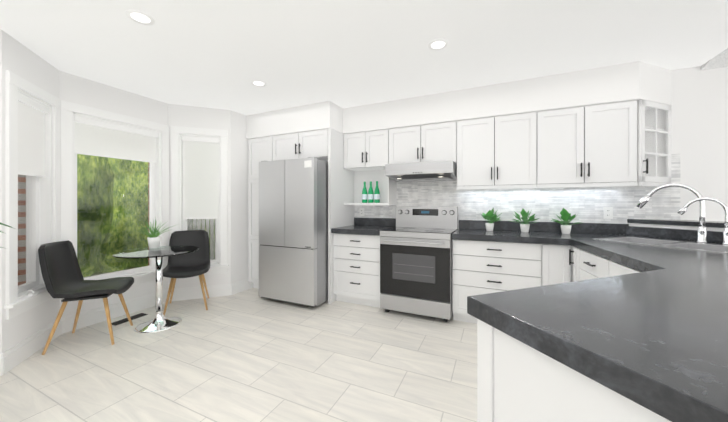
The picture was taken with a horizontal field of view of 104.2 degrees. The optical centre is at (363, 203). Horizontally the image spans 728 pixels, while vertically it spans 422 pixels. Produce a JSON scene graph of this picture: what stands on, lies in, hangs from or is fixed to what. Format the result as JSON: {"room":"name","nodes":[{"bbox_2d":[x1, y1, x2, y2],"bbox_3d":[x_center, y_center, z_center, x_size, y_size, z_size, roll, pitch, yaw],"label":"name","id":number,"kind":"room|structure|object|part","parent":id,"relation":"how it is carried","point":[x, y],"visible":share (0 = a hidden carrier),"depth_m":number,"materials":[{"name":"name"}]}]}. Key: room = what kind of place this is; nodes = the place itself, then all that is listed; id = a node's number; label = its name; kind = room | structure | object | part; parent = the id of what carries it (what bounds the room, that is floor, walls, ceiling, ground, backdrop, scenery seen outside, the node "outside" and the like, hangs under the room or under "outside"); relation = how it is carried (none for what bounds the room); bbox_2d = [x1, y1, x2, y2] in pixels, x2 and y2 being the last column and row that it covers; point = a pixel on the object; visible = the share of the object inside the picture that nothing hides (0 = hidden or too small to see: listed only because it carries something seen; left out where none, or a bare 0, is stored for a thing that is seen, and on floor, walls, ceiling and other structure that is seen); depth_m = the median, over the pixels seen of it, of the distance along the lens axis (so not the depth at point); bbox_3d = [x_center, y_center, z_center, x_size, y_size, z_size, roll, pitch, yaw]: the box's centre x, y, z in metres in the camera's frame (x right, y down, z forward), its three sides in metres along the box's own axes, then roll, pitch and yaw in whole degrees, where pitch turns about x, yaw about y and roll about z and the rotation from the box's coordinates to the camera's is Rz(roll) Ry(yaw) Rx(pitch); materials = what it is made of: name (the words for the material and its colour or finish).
{"room":"kitchen","nodes":[
{"label":"kitchen","id":0,"kind":"room"},
{"bbox_2d":[0,29,1,353],"bbox_3d":[-3.423,-0.929,0.399,0.160,4.300,3.650,0,0,25],"label":"wall","id":1,"kind":"structure","parent":0,"point":[0,191],"depth_m":2.02,"materials":[{"name":"white paint"}]},
{"bbox_2d":[0,354,2,375],"bbox_3d":[-3.342,1.146,0.363,0.017,0.150,3.650,0,0,25],"label":"baseboard","id":2,"kind":"structure","parent":1,"relation":"attached to","point":[1,365],"depth_m":2.01,"materials":[{"name":"white paint"}]},
{"bbox_2d":[2,30,59,352],"bbox_3d":[-2.789,-0.930,2.305,0.160,4.300,0.679,0,0,-23],"label":"wall","id":3,"kind":"structure","parent":0,"point":[22,61],"depth_m":2.21,"materials":[{"name":"white paint"}]},
{"bbox_2d":[2,319,61,373],"bbox_3d":[-2.706,1.145,2.341,0.017,0.150,0.691,0,0,-23],"label":"baseboard","id":4,"kind":"structure","parent":3,"relation":"attached to","point":[19,353],"depth_m":2.24,"materials":[{"name":"white paint"}]},
{"bbox_2d":[4,70,228,319],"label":"window","id":5,"kind":"structure","parent":3,"relation":"in","point":[32,293],"depth_m":2.67,"materials":[{"name":"white paint"}]},
{"bbox_2d":[18,92,48,177],"bbox_3d":[-2.747,-0.319,2.325,0.056,1.078,0.407,0,0,-23],"label":"window blind","id":6,"kind":"object","parent":5,"relation":"attached to","point":[31,135],"visible":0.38,"depth_m":2.34,"materials":[{"name":"white fabric"}]},
{"bbox_2d":[75,115,157,162],"bbox_3d":[-2.673,-0.673,3.104,0.056,0.370,0.752,0,0,25],"label":"window blind","id":7,"kind":"object","parent":5,"relation":"attached to","point":[96,137],"visible":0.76,"depth_m":3.05,"materials":[{"name":"white fabric"}]},
{"bbox_2d":[182,136,218,218],"bbox_3d":[-2.118,-0.328,3.684,0.419,1.060,0.056,0,0,-20],"label":"window blind","id":8,"kind":"object","parent":5,"relation":"attached to","point":[200,177],"visible":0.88,"depth_m":3.68,"materials":[{"name":"white fabric"}]},
{"bbox_2d":[59,71,167,316],"bbox_3d":[-2.760,-0.930,3.144,0.260,4.300,1.070,0,0,25],"label":"wall","id":9,"kind":"structure","parent":0,"point":[83,91],"depth_m":3.02,"materials":[{"name":"white paint"}]},
{"bbox_2d":[61,290,167,333],"bbox_3d":[-2.633,1.145,3.087,0.017,0.150,0.982,0,0,25],"label":"baseboard","id":10,"kind":"structure","parent":9,"relation":"attached to","point":[91,317],"depth_m":2.96,"materials":[{"name":"white paint"}]},
{"bbox_2d":[168,104,230,288],"bbox_3d":[-2.134,-0.930,3.727,0.707,4.300,0.160,0,0,-20],"label":"wall","id":11,"kind":"structure","parent":0,"point":[196,117],"depth_m":3.66,"materials":[{"name":"white paint"}]},
{"bbox_2d":[167,284,230,301],"bbox_3d":[-2.103,1.145,3.644,0.719,0.150,0.017,0,0,-20],"label":"baseboard","id":12,"kind":"structure","parent":11,"relation":"attached to","point":[188,293],"depth_m":3.63,"materials":[{"name":"white paint"}]},
{"bbox_2d":[0,288,476,421],"bbox_3d":[0.581,1.272,0.173,9.100,0.100,7.000,0,0,25],"label":"floor","id":13,"kind":"structure","parent":0,"point":[250,355],"depth_m":2.08,"materials":[{"name":"tile"}]},
{"bbox_2d":[38,240,133,354],"bbox_3d":[-2.486,0.783,2.548,0.558,0.881,0.460,0,0,-21],"label":"chair","id":14,"kind":"object","parent":13,"relation":"on","point":[62,275],"visible":0.98,"depth_m":2.49,"materials":[{"name":"black"}]},
{"bbox_2d":[111,313,147,325],"bbox_3d":[-2.471,1.216,2.984,0.100,0.007,0.300,0,0,21],"label":"floor vent","id":15,"kind":"object","parent":13,"relation":"in","point":[127,320],"visible":0.92,"depth_m":2.96,"materials":[{"name":"grey metal"}]},
{"bbox_2d":[112,245,198,333],"bbox_3d":[-2.059,0.848,2.849,0.700,0.745,0.700,0,0,25],"label":"bistro table","id":16,"kind":"object","parent":13,"relation":"on","point":[159,322],"visible":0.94,"depth_m":2.82,"materials":[{"name":"silver metal"}]},
{"bbox_2d":[134,217,174,247],"bbox_3d":[-2.226,0.307,3.007,0.333,0.333,0.376,0,0,25],"label":"potted plant","id":17,"kind":"object","parent":16,"relation":"on","point":[154,237],"visible":1,"depth_m":2.99,"materials":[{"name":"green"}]},
{"bbox_2d":[163,230,209,315],"bbox_3d":[-2.094,0.782,3.380,0.460,0.881,0.558,0,0,-27],"label":"chair","id":18,"kind":"object","parent":13,"relation":"on","point":[193,264],"visible":0.9,"depth_m":3.49,"materials":[{"name":"black leather"}]},
{"bbox_2d":[248,136,272,288],"bbox_3d":[-1.310,0.154,4.196,0.440,2.130,0.679,0,0,25],"label":"pantry cabinet","id":19,"kind":"object","parent":13,"relation":"on","point":[260,149],"visible":0.31,"depth_m":3.97,"materials":[{"name":"white wood"}]},
{"bbox_2d":[259,157,327,306],"bbox_3d":[-0.761,0.344,3.774,0.830,1.752,0.871,0,0,25],"label":"fridge","id":20,"kind":"object","parent":13,"relation":"on","point":[293,231],"visible":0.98,"depth_m":3.36,"materials":[{"name":"silver metal"}]},
{"bbox_2d":[333,233,380,307],"bbox_3d":[0.025,0.792,3.606,0.632,0.856,0.629,0,0,25],"label":"base cabinet","id":21,"kind":"object","parent":13,"relation":"on","point":[356,268],"visible":0.81,"depth_m":3.35,"materials":[{"name":"white wood"}]},
{"bbox_2d":[331,217,395,235],"bbox_3d":[0.025,0.281,3.601,0.640,0.162,0.636,0,0,25],"label":"countertop","id":22,"kind":"structure","parent":21,"relation":"on","point":[368,226],"depth_m":3.73,"materials":[{"name":"stone"}]},
{"bbox_2d":[380,206,457,321],"bbox_3d":[0.640,0.630,3.255,0.760,1.180,0.696,0,0,25],"label":"range","id":23,"kind":"object","parent":13,"relation":"on","point":[416,260],"visible":1,"depth_m":3.02,"materials":[{"name":"silver metal"}]},
{"bbox_2d":[452,239,540,323],"bbox_3d":[1.372,0.792,2.983,0.780,0.856,0.629,0,0,25],"label":"base cabinet","id":24,"kind":"object","parent":13,"relation":"on","point":[482,267],"visible":0.62,"depth_m":2.75,"materials":[{"name":"white wood"}]},
{"bbox_2d":[541,244,570,285],"bbox_3d":[1.834,0.792,2.787,0.220,0.856,0.597,0,0,25],"label":"base cabinet","id":25,"kind":"object","parent":13,"relation":"on","point":[555,267],"visible":0.33,"depth_m":2.53,"materials":[{"name":"white wood"}]},
{"bbox_2d":[477,246,670,421],"bbox_3d":[1.921,0.793,1.296,2.505,0.856,3.198,0,0,25],"label":"base cabinet","id":26,"kind":"object","parent":13,"relation":"on","point":[571,264],"depth_m":0.73,"materials":[{"name":"white wood"}]},
{"bbox_3d":[0.515,0.793,0.518,0.012,0.856,0.845,0,0,-20],"label":"front panel of the kitchen peninsula","id":27,"kind":"part","parent":26,"relation":"part of","materials":[{"name":"white wood"}]},
{"bbox_2d":[452,220,727,421],"bbox_3d":[1.780,0.282,1.352,2.891,0.162,3.245,0,0,25],"label":"countertop","id":28,"kind":"structure","parent":26,"relation":"on","point":[652,335],"depth_m":0.78,"materials":[{"name":"stone"}]},
{"bbox_2d":[480,208,501,230],"bbox_3d":[1.393,0.173,3.113,0.249,0.261,0.279,0,0,25],"label":"potted plant","id":29,"kind":"object","parent":28,"relation":"on","point":[490,216],"visible":1,"depth_m":3.11,"materials":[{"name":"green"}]},
{"bbox_2d":[511,209,538,231],"bbox_3d":[1.671,0.176,2.991,0.300,0.255,0.245,0,0,25],"label":"potted plant","id":30,"kind":"object","parent":28,"relation":"on","point":[525,226],"visible":1,"depth_m":2.96,"materials":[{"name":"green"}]},
{"bbox_2d":[551,208,581,233],"bbox_3d":[2.003,0.172,2.825,0.264,0.263,0.276,0,0,25],"label":"potted plant","id":31,"kind":"object","parent":28,"relation":"on","point":[566,217],"visible":1,"depth_m":2.81,"materials":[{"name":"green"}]},
{"bbox_2d":[593,236,727,252],"bbox_3d":[2.322,0.387,2.139,0.500,0.174,0.780,0,0,-20],"label":"sink","id":32,"kind":"object","parent":28,"relation":"in","point":[718,248],"visible":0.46,"depth_m":2.17,"materials":[{"name":"silver metal"}]},
{"bbox_2d":[635,183,708,242],"bbox_3d":[2.511,0.069,2.303,0.381,0.470,0.297,0,0,25],"label":"faucet","id":33,"kind":"object","parent":28,"relation":"on","point":[701,229],"visible":1,"depth_m":2.23,"materials":[{"name":"silver metal"}]},
{"bbox_2d":[677,197,727,244],"bbox_3d":[2.593,0.128,2.137,0.255,0.352,0.240,0,0,25],"label":"faucet","id":34,"kind":"object","parent":28,"relation":"on","point":[682,210],"visible":1,"depth_m":2.12,"materials":[{"name":"silver metal"}]},
{"bbox_2d":[569,247,640,281],"bbox_3d":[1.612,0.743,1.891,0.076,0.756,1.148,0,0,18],"label":"base cabinet","id":35,"kind":"object","parent":13,"relation":"on","point":[587,265],"visible":0.23,"depth_m":2.06,"materials":[{"name":"white wood"}]},
{"bbox_2d":[631,223,723,231],"bbox_3d":[2.992,0.706,1.925,0.160,1.028,1.850,0,0,-20],"label":"wall","id":36,"kind":"structure","parent":13,"relation":"on","point":[677,227],"depth_m":2.47,"materials":[{"name":"white paint"}]},
{"bbox_2d":[627,219,723,227],"bbox_3d":[3.027,0.171,1.951,0.284,0.038,1.859,0,0,-20],"label":"bar ledge","id":37,"kind":"object","parent":36,"relation":"on","point":[718,224],"visible":1,"depth_m":2.46,"materials":[{"name":"stone"}]},
{"bbox_2d":[231,110,248,282],"bbox_3d":[-1.654,-0.931,4.225,0.160,4.300,0.920,0,0,25],"label":"wall","id":38,"kind":"structure","parent":0,"point":[239,206],"depth_m":3.90,"materials":[{"name":"white paint"}]},
{"bbox_2d":[231,279,252,294],"bbox_3d":[-1.573,1.144,4.188,0.017,0.150,0.920,0,0,25],"label":"baseboard","id":39,"kind":"structure","parent":38,"relation":"attached to","point":[240,286],"depth_m":3.90,"materials":[{"name":"white paint"}]},
{"bbox_2d":[246,101,342,138],"bbox_3d":[-0.899,-1.077,4.015,1.383,0.325,0.663,0,0,25],"label":"ceiling soffit","id":40,"kind":"structure","parent":0,"point":[314,117],"depth_m":3.66,"materials":[{"name":"white paint"}]},
{"bbox_2d":[0,0,727,115],"bbox_3d":[0.581,-2.253,0.172,9.100,2.110,7.000,0,0,25],"label":"ceiling","id":41,"kind":"structure","parent":0,"point":[219,54],"depth_m":2.20,"materials":[{"name":"white paint"}]},
{"bbox_2d":[125,10,154,24],"bbox_3d":[-1.489,-1.236,1.890,0.156,0.005,0.156,0,0,25],"label":"recessed light","id":42,"kind":"object","parent":41,"relation":"in","point":[140,17],"visible":1,"depth_m":1.89,"materials":[{"name":"white paint"}]},
{"bbox_2d":[251,80,266,86],"bbox_3d":[-1.087,-1.236,2.927,0.156,0.005,0.156,0,0,25],"label":"recessed light","id":43,"kind":"object","parent":41,"relation":"in","point":[258,83],"visible":1,"depth_m":2.92,"materials":[{"name":"white paint"}]},
{"bbox_2d":[428,39,447,49],"bbox_3d":[0.577,-1.236,2.212,0.156,0.005,0.156,0,0,25],"label":"recessed light","id":44,"kind":"object","parent":41,"relation":"in","point":[438,44],"visible":1,"depth_m":2.21,"materials":[{"name":"white paint"}]},
{"bbox_2d":[343,61,670,133],"bbox_3d":[1.292,-1.077,3.174,3.299,0.325,0.350,0,0,25],"label":"soffit","id":45,"kind":"structure","parent":0,"point":[631,81],"depth_m":2.84,"materials":[{"name":"white paint"}]},
{"bbox_2d":[671,66,727,221],"bbox_3d":[1.958,-0.930,3.149,9.100,4.300,0.160,0,0,25],"label":"wall","id":46,"kind":"structure","parent":0,"point":[699,120],"depth_m":2.56,"materials":[{"name":"white paint"}]},
{"bbox_2d":[273,128,354,303],"bbox_3d":[-0.692,0.154,3.910,0.915,2.130,0.679,0,0,25],"label":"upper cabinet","id":47,"kind":"object","parent":46,"relation":"attached to","point":[327,145],"visible":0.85,"depth_m":3.60,"materials":[{"name":"white wood"}]},
{"bbox_2d":[344,129,396,204],"bbox_3d":[0.076,-0.443,3.731,0.624,0.935,0.359,0,0,25],"label":"upper cabinet","id":48,"kind":"object","parent":46,"relation":"attached to","point":[366,157],"visible":0.94,"depth_m":3.66,"materials":[{"name":"white wood"}]},
{"bbox_2d":[362,182,366,202],"bbox_3d":[0.009,-0.149,3.820,0.075,0.285,0.075,0,0,25],"label":"bottle","id":49,"kind":"object","parent":48,"relation":"in","point":[364,195],"visible":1,"depth_m":3.79,"materials":[{"name":"green glass"}]},
{"bbox_2d":[368,181,373,202],"bbox_3d":[0.091,-0.149,3.782,0.075,0.285,0.075,0,0,25],"label":"bottle","id":50,"kind":"object","parent":48,"relation":"in","point":[370,196],"visible":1,"depth_m":3.75,"materials":[{"name":"green glass"}]},
{"bbox_2d":[374,181,379,202],"bbox_3d":[0.173,-0.149,3.744,0.075,0.285,0.075,0,0,25],"label":"bottle","id":51,"kind":"object","parent":48,"relation":"in","point":[377,196],"visible":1,"depth_m":3.72,"materials":[{"name":"green glass"}]},
{"bbox_2d":[389,121,456,163],"bbox_3d":[0.722,-0.683,3.432,0.794,0.455,0.359,0,0,25],"label":"upper cabinet","id":52,"kind":"object","parent":46,"relation":"attached to","point":[428,143],"visible":0.79,"depth_m":3.28,"materials":[{"name":"white wood"}]},
{"bbox_2d":[385,160,456,181],"bbox_3d":[0.693,-0.365,3.369,0.760,0.176,0.496,0,0,25],"label":"range hood","id":53,"kind":"object","parent":52,"relation":"attached to","point":[428,171],"visible":0.98,"depth_m":3.19,"materials":[{"name":"silver metal"}]},
{"bbox_2d":[457,112,536,189],"bbox_3d":[1.429,-0.531,3.105,0.762,0.758,0.359,0,0,25],"label":"upper cabinet","id":54,"kind":"object","parent":46,"relation":"attached to","point":[499,152],"visible":1,"depth_m":2.96,"materials":[{"name":"white wood"}]},
{"bbox_2d":[355,154,679,228],"bbox_3d":[1.393,-0.070,3.320,3.359,0.780,0.004,0,0,25],"label":"tile backsplash","id":55,"kind":"structure","parent":46,"relation":"attached to","point":[586,204],"depth_m":3.06,"materials":[{"name":"tile"}]},
{"bbox_2d":[359,208,363,215],"bbox_3d":[-0.030,0.119,3.972,0.072,0.116,0.008,0,0,25],"label":"outlet","id":56,"kind":"object","parent":55,"relation":"attached to","point":[361,211],"visible":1,"depth_m":3.97,"materials":[{"name":"white plastic"}]},
{"bbox_2d":[604,207,612,218],"bbox_3d":[2.438,0.095,2.830,0.072,0.116,0.008,0,0,25],"label":"outlet","id":57,"kind":"object","parent":55,"relation":"attached to","point":[608,212],"visible":1,"depth_m":2.83,"materials":[{"name":"white plastic"}]},
{"bbox_2d":[537,101,637,187],"bbox_3d":[2.122,-0.531,2.784,0.761,0.758,0.359,0,0,25],"label":"upper cabinet","id":58,"kind":"object","parent":46,"relation":"attached to","point":[591,146],"visible":0.98,"depth_m":2.64,"materials":[{"name":"white wood"}]},
{"bbox_2d":[637,99,670,186],"bbox_3d":[2.595,-0.531,2.652,0.467,0.758,0.287,0,0,-20],"label":"upper cabinet","id":59,"kind":"object","parent":46,"relation":"attached to","point":[653,144],"visible":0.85,"depth_m":2.59,"materials":[{"name":"white wood"}]},
{"label":"outside","id":60,"kind":"structure","parent":0,"visible":0},
{"bbox_2d":[91,257,214,275],"bbox_3d":[-7.140,1.419,3.965,8.100,0.100,12.000,0,0,25],"label":"ground","id":61,"kind":"structure","parent":60,"point":[98,273],"depth_m":5.61,"materials":[{"name":"green plant"}]},
{"bbox_2d":[18,174,25,285],"bbox_3d":[-4.930,-1.454,1.894,0.150,5.650,4.100,0,0,25],"label":"brick wall","id":62,"kind":"structure","parent":61,"relation":"on","point":[21,254],"depth_m":3.43,"materials":[{"name":"red brick"}]},
{"bbox_2d":[77,154,214,276],"bbox_3d":[-4.045,-1.038,8.012,2.127,5.537,7.519,0,0,25],"label":"trees","id":63,"kind":"object","parent":61,"relation":"on","point":[104,198],"depth_m":5.41,"materials":[{"name":"green plant"}]},
{"bbox_2d":[188,219,215,259],"bbox_3d":[-2.707,0.784,4.856,1.600,1.170,0.080,0,0,25],"label":"deck railing","id":64,"kind":"object","parent":61,"relation":"on","point":[195,225],"depth_m":4.82,"materials":[{"name":"white"}]}
]}

